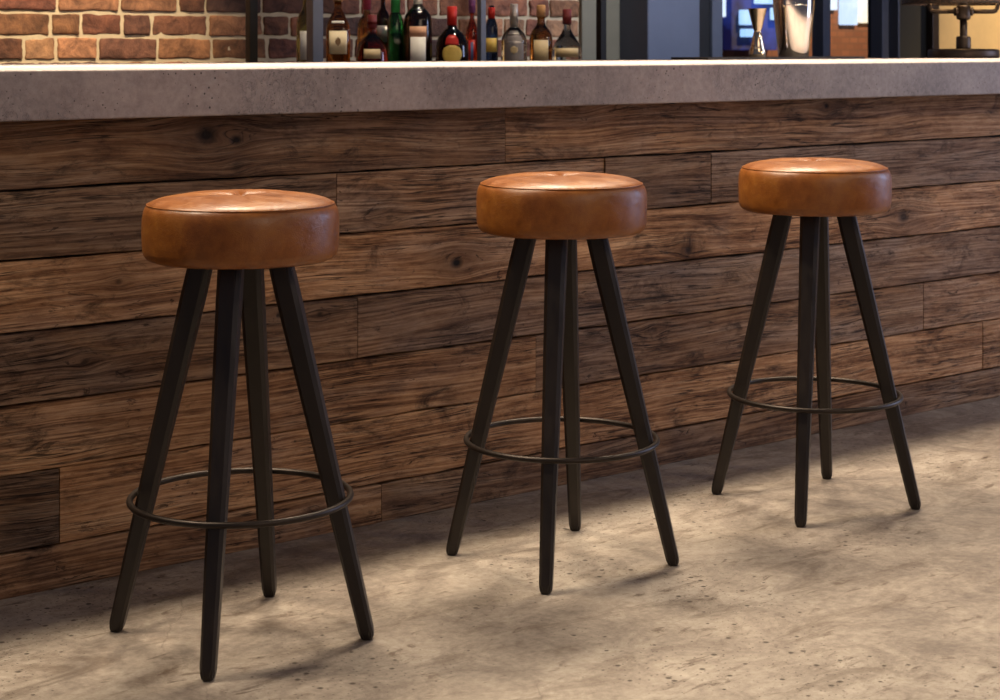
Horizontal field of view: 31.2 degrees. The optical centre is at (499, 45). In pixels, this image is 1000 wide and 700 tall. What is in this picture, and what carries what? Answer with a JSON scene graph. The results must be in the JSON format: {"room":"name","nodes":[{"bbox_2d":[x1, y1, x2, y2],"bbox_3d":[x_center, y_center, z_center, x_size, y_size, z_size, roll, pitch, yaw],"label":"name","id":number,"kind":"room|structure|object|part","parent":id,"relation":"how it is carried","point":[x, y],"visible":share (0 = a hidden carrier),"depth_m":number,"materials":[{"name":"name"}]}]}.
{"room":"bar","nodes":[
{"label":"bar","id":0,"kind":"room"},
{"bbox_2d":[0,0,579,63],"bbox_3d":[-2.426,-0.282,5.698,6.964,2.765,0.215,0,0,-39],"label":"wall","id":1,"kind":"structure","parent":0,"point":[31,31],"depth_m":6.58,"materials":[{"name":"brick"}]},
{"bbox_2d":[579,0,619,59],"bbox_3d":[0.399,-0.275,7.969,0.285,2.750,0.220,0,0,-39],"label":"trim","id":2,"kind":"structure","parent":1,"relation":"attached to","point":[587,12],"depth_m":7.84,"materials":[{"name":"grey paint"}]},
{"bbox_2d":[0,396,999,699],"bbox_3d":[1.982,1.150,3.120,15.000,0.100,9.600,0,0,-39],"label":"floor","id":3,"kind":"structure","parent":0,"point":[877,597],"depth_m":3.51,"materials":[{"name":"concrete"}]},
{"bbox_2d":[109,189,373,681],"bbox_3d":[-0.484,0.686,3.343,0.420,0.827,0.420,0,0,41],"label":"bar stool","id":4,"kind":"object","parent":3,"relation":"on","point":[239,234],"visible":1,"depth_m":3.31,"materials":[{"name":"brown leather"}]},
{"bbox_3d":[-0.634,0.748,3.357,0.199,0.704,0.045,0,0,5],"label":"leg","id":5,"kind":"part","parent":4,"relation":"part of","materials":[{"name":"black wood"}]},
{"bbox_3d":[-0.498,0.748,3.193,0.045,0.704,0.199,0,0,5],"label":"leg","id":6,"kind":"part","parent":4,"relation":"part of","materials":[{"name":"black wood"}]},
{"bbox_3d":[-0.484,0.346,3.343,0.365,0.105,0.365,0,0,5],"label":"seat","id":7,"kind":"part","parent":4,"relation":"part of","materials":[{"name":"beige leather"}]},
{"bbox_3d":[-0.484,0.285,3.343,0.344,0.024,0.344,0,0,5],"label":"seat","id":8,"kind":"part","parent":4,"relation":"part of","materials":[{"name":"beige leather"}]},
{"bbox_3d":[-0.469,0.748,3.493,0.045,0.704,0.199,0,0,5],"label":"leg","id":9,"kind":"part","parent":4,"relation":"part of","materials":[{"name":"black wood"}]},
{"bbox_3d":[-0.333,0.748,3.329,0.199,0.704,0.045,0,0,5],"label":"leg","id":10,"kind":"part","parent":4,"relation":"part of","materials":[{"name":"black wood"}]},
{"bbox_2d":[245,0,257,61],"bbox_3d":[-0.860,-0.270,6.196,0.072,2.740,0.044,0,0,-39],"label":"steel post","id":11,"kind":"object","parent":3,"relation":"on","point":[251,6],"visible":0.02,"depth_m":6.18,"materials":[{"name":"black metal"}]},
{"bbox_2d":[307,0,322,61],"bbox_3d":[-0.591,-0.270,5.711,0.079,2.740,0.051,0,0,-39],"label":"steel post","id":12,"kind":"object","parent":3,"relation":"on","point":[314,7],"visible":0.02,"depth_m":5.70,"materials":[{"name":"grey metal"}]},
{"bbox_2d":[477,0,485,60],"bbox_3d":[-0.063,-0.270,6.125,0.063,2.740,0.035,0,0,-39],"label":"steel post","id":13,"kind":"object","parent":3,"relation":"on","point":[481,4],"visible":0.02,"depth_m":6.12,"materials":[{"name":"grey metal"}]},
{"bbox_2d":[0,94,999,599],"bbox_3d":[0.328,0.623,5.255,8.896,0.954,1.000,0,0,-39],"label":"bar counter front","id":14,"kind":"object","parent":3,"relation":"on","point":[401,320],"depth_m":4.22,"materials":[{"name":"brown wood"}]},
{"bbox_2d":[0,57,999,121],"bbox_3d":[0.336,0.097,5.245,9.000,0.099,1.175,0,0,-39],"label":"countertop","id":15,"kind":"structure","parent":14,"relation":"on","point":[78,91],"depth_m":4.21,"materials":[{"name":"concrete"}]},
{"bbox_2d":[671,56,864,59],"bbox_3d":[0.971,0.043,6.416,0.820,0.008,0.180,0,0,-39],"label":"bar mat","id":16,"kind":"object","parent":15,"relation":"on","point":[808,57],"visible":0.98,"depth_m":6.25,"materials":[{"name":"black rubber"}]},
{"bbox_2d":[748,8,766,56],"bbox_3d":[0.916,-0.046,6.365,0.068,0.176,0.068,0,0,-39],"label":"jigger","id":17,"kind":"object","parent":16,"relation":"on","point":[757,15],"visible":0.87,"depth_m":6.35,"materials":[{"name":"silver metal"}]},
{"bbox_2d":[748,8,766,31],"bbox_3d":[0.916,-0.091,6.365,0.068,0.085,0.068,0,0,-39],"label":"cup","id":18,"kind":"object","parent":17,"relation":"on","point":[757,15],"depth_m":6.35,"materials":[{"name":"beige metal"}]},
{"bbox_2d":[749,32,765,56],"bbox_3d":[0.916,-0.003,6.365,0.064,0.091,0.064,0,0,-39],"label":"cup","id":19,"kind":"object","parent":17,"relation":"attached to","point":[757,49],"depth_m":6.35,"materials":[{"name":"silver metal"}]},
{"bbox_2d":[772,0,814,56],"bbox_3d":[1.063,-0.075,6.484,0.154,0.235,0.154,0,0,-39],"label":"tin","id":20,"kind":"object","parent":16,"relation":"on","point":[793,19],"visible":0.94,"depth_m":6.43,"materials":[{"name":"metal"}]},
{"bbox_2d":[901,0,999,57],"bbox_3d":[1.824,-0.168,7.045,0.478,0.430,0.478,0,0,0],"label":"table lamp","id":21,"kind":"object","parent":15,"relation":"on","point":[963,12],"visible":0.98,"depth_m":7.02,"materials":[{"name":"brown metal"}]},
{"bbox_3d":[1.824,-0.273,7.045,0.478,0.220,0.478,0,0,0],"label":"lamp shade","id":22,"kind":"part","parent":21,"relation":"part of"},
{"bbox_3d":[1.824,-0.048,7.045,0.058,0.117,0.058,0,0,0],"label":"stem","id":23,"kind":"part","parent":21,"relation":"part of","materials":[{"name":"brown metal"}]},
{"bbox_2d":[446,171,678,594],"bbox_3d":[0.132,0.686,3.832,0.420,0.827,0.420,0,0,-27],"label":"bar stool","id":24,"kind":"object","parent":3,"relation":"on","point":[559,208],"visible":1,"depth_m":3.77,"materials":[{"name":"brown leather"}]},
{"bbox_3d":[-0.017,0.748,3.857,0.199,0.704,0.045,0,0,9],"label":"leg","id":25,"kind":"part","parent":24,"relation":"part of","materials":[{"name":"black wood"}]},
{"bbox_3d":[0.107,0.748,3.683,0.045,0.704,0.199,0,0,9],"label":"leg","id":26,"kind":"part","parent":24,"relation":"part of","materials":[{"name":"black wood"}]},
{"bbox_3d":[0.132,0.346,3.832,0.365,0.105,0.365,0,0,9],"label":"seat","id":27,"kind":"part","parent":24,"relation":"part of","materials":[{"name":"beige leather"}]},
{"bbox_3d":[0.132,0.285,3.832,0.344,0.024,0.344,0,0,9],"label":"seat","id":28,"kind":"part","parent":24,"relation":"part of","materials":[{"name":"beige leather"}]},
{"bbox_3d":[0.157,0.748,3.981,0.045,0.704,0.199,0,0,9],"label":"leg","id":29,"kind":"part","parent":24,"relation":"part of","materials":[{"name":"black wood"}]},
{"bbox_3d":[0.281,0.748,3.807,0.199,0.704,0.045,0,0,9],"label":"leg","id":30,"kind":"part","parent":24,"relation":"part of","materials":[{"name":"black wood"}]},
{"bbox_2d":[596,0,605,59],"bbox_3d":[0.408,-0.270,7.215,0.070,2.740,0.042,0,0,-39],"label":"steel post","id":31,"kind":"object","parent":3,"relation":"on","point":[600,4],"visible":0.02,"depth_m":7.20,"materials":[{"name":"black metal"}]},
{"bbox_2d":[711,157,920,527],"bbox_3d":[0.760,0.686,4.325,0.420,0.827,0.420,0,0,-27],"label":"bar stool","id":32,"kind":"object","parent":3,"relation":"on","point":[813,189],"visible":1,"depth_m":4.25,"materials":[{"name":"brown leather"}]},
{"bbox_3d":[0.616,0.748,4.370,0.199,0.704,0.045,0,0,17],"label":"leg","id":33,"kind":"part","parent":32,"relation":"part of","materials":[{"name":"black wood"}]},
{"bbox_3d":[0.715,0.748,4.181,0.045,0.704,0.199,0,0,17],"label":"leg","id":34,"kind":"part","parent":32,"relation":"part of","materials":[{"name":"black wood"}]},
{"bbox_3d":[0.760,0.346,4.325,0.365,0.105,0.365,0,0,17],"label":"seat","id":35,"kind":"part","parent":32,"relation":"part of","materials":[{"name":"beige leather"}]},
{"bbox_3d":[0.760,0.285,4.325,0.344,0.024,0.344,0,0,17],"label":"seat","id":36,"kind":"part","parent":32,"relation":"part of","materials":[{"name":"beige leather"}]},
{"bbox_3d":[0.805,0.748,4.469,0.045,0.704,0.199,0,0,17],"label":"leg","id":37,"kind":"part","parent":32,"relation":"part of","materials":[{"name":"black wood"}]},
{"bbox_3d":[0.904,0.748,4.280,0.199,0.704,0.045,0,0,17],"label":"leg","id":38,"kind":"part","parent":32,"relation":"part of","materials":[{"name":"black wood"}]},
{"bbox_3d":[-0.251,0.600,6.309,1.694,1.000,0.410,0,0,-39],"label":"bar cabinet","id":39,"kind":"object","parent":3,"relation":"on","visible":0},
{"bbox_2d":[296,0,306,61],"bbox_3d":[-0.639,-0.052,5.877,0.059,0.305,0.061,0,0,-6],"label":"liquor bottle","id":40,"kind":"object","parent":39,"relation":"on","point":[301,26],"visible":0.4,"depth_m":5.85,"materials":[{"name":"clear glass"}]},
{"bbox_2d":[326,0,349,61],"bbox_3d":[-0.539,-0.048,5.957,0.080,0.295,0.082,0,0,-5],"label":"bottle","id":41,"kind":"object","parent":39,"relation":"on","point":[337,29],"visible":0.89,"depth_m":5.92,"materials":[{"name":"orange glass"}]},
{"bbox_2d":[357,0,376,47],"bbox_3d":[-0.460,-0.055,6.189,0.067,0.310,0.067,0,0,-4],"label":"liquor bottle","id":42,"kind":"object","parent":39,"relation":"on","point":[362,30],"visible":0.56,"depth_m":6.17,"materials":[{"name":"orange glass"}]},
{"bbox_2d":[356,15,387,61],"bbox_3d":[-0.430,-0.003,6.019,0.108,0.205,0.109,0,0,-4],"label":"liquor bottle","id":43,"kind":"object","parent":39,"relation":"on","point":[371,48],"visible":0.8,"depth_m":5.99,"materials":[{"name":"red glass"}]},
{"bbox_2d":[377,0,388,47],"bbox_3d":[-0.407,-0.058,6.230,0.054,0.315,0.056,0,0,-4],"label":"liquor bottle","id":44,"kind":"object","parent":39,"relation":"on","point":[382,15],"visible":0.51,"depth_m":6.21,"materials":[{"name":"brown glass"}]},
{"bbox_2d":[387,0,403,60],"bbox_3d":[-0.358,-0.058,6.130,0.058,0.315,0.058,0,0,-3],"label":"liquor bottle","id":45,"kind":"object","parent":39,"relation":"on","point":[395,23],"visible":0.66,"depth_m":6.11,"materials":[{"name":"green glass"}]},
{"bbox_2d":[404,0,431,60],"bbox_3d":[-0.281,-0.058,6.127,0.096,0.315,0.098,0,0,-3],"label":"liquor bottle","id":46,"kind":"object","parent":39,"relation":"on","point":[417,21],"visible":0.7,"depth_m":6.09,"materials":[{"name":"brown glass"}]},
{"bbox_2d":[435,6,468,60],"bbox_3d":[-0.167,-0.019,6.231,0.115,0.238,0.117,0,0,-2],"label":"liquor bottle","id":47,"kind":"object","parent":39,"relation":"on","point":[451,45],"visible":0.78,"depth_m":6.19,"materials":[{"name":"brown glass"}]},
{"bbox_3d":[-0.167,-0.005,6.232,0.115,0.210,0.115,0,0,-2],"label":"glass","id":48,"kind":"part","parent":47,"relation":"part of","materials":[{"name":"black glass"}]},
{"bbox_2d":[466,0,476,60],"bbox_3d":[-0.101,-0.037,6.464,0.046,0.275,0.048,0,0,-1],"label":"liquor bottle","id":49,"kind":"object","parent":39,"relation":"on","point":[471,31],"visible":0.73,"depth_m":6.45,"materials":[{"name":"red glass"}]},
{"bbox_2d":[486,6,497,60],"bbox_3d":[-0.030,-0.022,6.431,0.046,0.245,0.048,0,0,0],"label":"liquor bottle","id":50,"kind":"object","parent":39,"relation":"on","point":[491,24],"visible":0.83,"depth_m":6.41,"materials":[{"name":"blue glass"}]},
{"bbox_2d":[501,4,526,60],"bbox_3d":[0.050,-0.025,6.406,0.093,0.251,0.095,0,0,0],"label":"liquor bottle","id":51,"kind":"object","parent":39,"relation":"on","point":[513,41],"visible":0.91,"depth_m":6.37,"materials":[{"name":"clear glass"}]},
{"bbox_3d":[0.050,-0.018,6.407,0.093,0.235,0.093,0,0,0],"label":"glass","id":52,"kind":"part","parent":51,"relation":"part of","materials":[{"name":"glass"}]},
{"bbox_2d":[529,5,552,60],"bbox_3d":[0.149,-0.025,6.511,0.084,0.249,0.086,0,0,1],"label":"liquor bottle","id":53,"kind":"object","parent":39,"relation":"on","point":[540,41],"visible":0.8,"depth_m":6.48,"materials":[{"name":"orange glass"}]},
{"bbox_2d":[553,9,581,59],"bbox_3d":[0.247,-0.018,6.590,0.110,0.236,0.112,0,0,2],"label":"bottle","id":54,"kind":"object","parent":39,"relation":"on","point":[566,47],"visible":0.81,"depth_m":6.56,"materials":[{"name":"clear glass"}]},
{"bbox_2d":[620,0,698,59],"bbox_3d":[0.643,-0.275,8.050,0.319,2.750,0.400,0,0,-39],"label":"wall","id":55,"kind":"structure","parent":0,"point":[649,29],"depth_m":7.88,"materials":[{"name":"paint"}]},
{"bbox_2d":[699,0,709,56],"bbox_3d":[0.809,-0.275,8.311,0.267,2.750,0.200,0,0,-39],"label":"trim","id":56,"kind":"structure","parent":0,"point":[704,5],"depth_m":8.29,"materials":[{"name":"black paint"}]},
{"bbox_2d":[939,5,999,50],"bbox_3d":[3.407,-0.275,10.402,3.200,2.750,0.200,0,0,-39],"label":"wall","id":57,"kind":"structure","parent":0,"point":[983,30],"depth_m":9.58,"materials":[{"name":"paint"}]},
{"bbox_2d":[900,0,926,57],"bbox_3d":[2.072,-0.275,9.321,0.236,2.750,0.210,0,0,-39],"label":"trim","id":58,"kind":"structure","parent":57,"relation":"attached to","point":[913,19],"depth_m":9.24,"materials":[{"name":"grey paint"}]},
{"bbox_2d":[927,6,938,57],"bbox_3d":[2.251,-0.275,9.304,0.055,2.750,0.040,0,0,-39],"label":"trim","id":59,"kind":"structure","parent":57,"relation":"attached to","point":[932,19],"depth_m":9.29,"materials":[{"name":"brown metal"}]},
{"bbox_3d":[1.445,0.690,8.823,1.366,0.820,0.200,0,0,-39],"label":"wall","id":60,"kind":"structure","parent":0,"visible":0},
{"bbox_2d":[710,0,899,57],"bbox_3d":[1.494,-0.560,8.762,1.366,1.680,0.075,0,0,-39],"label":"window","id":61,"kind":"structure","parent":60,"relation":"in","point":[854,28],"depth_m":8.81,"materials":[{"name":"blue glass"}]},
{"bbox_3d":[1.290,-0.560,8.599,0.708,1.600,0.006,0,0,-39],"label":"pane","id":62,"kind":"part","parent":61,"relation":"part of","materials":[{"name":"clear glass"}]},
{"bbox_3d":[1.761,-0.560,8.978,0.398,1.600,0.006,0,0,-39],"label":"pane","id":63,"kind":"part","parent":61,"relation":"part of","materials":[{"name":"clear glass"}]},
{"bbox_3d":[1.983,-0.560,9.157,0.080,1.600,0.006,0,0,-39],"label":"pane","id":64,"kind":"part","parent":61,"relation":"part of","materials":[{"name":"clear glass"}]}
]}

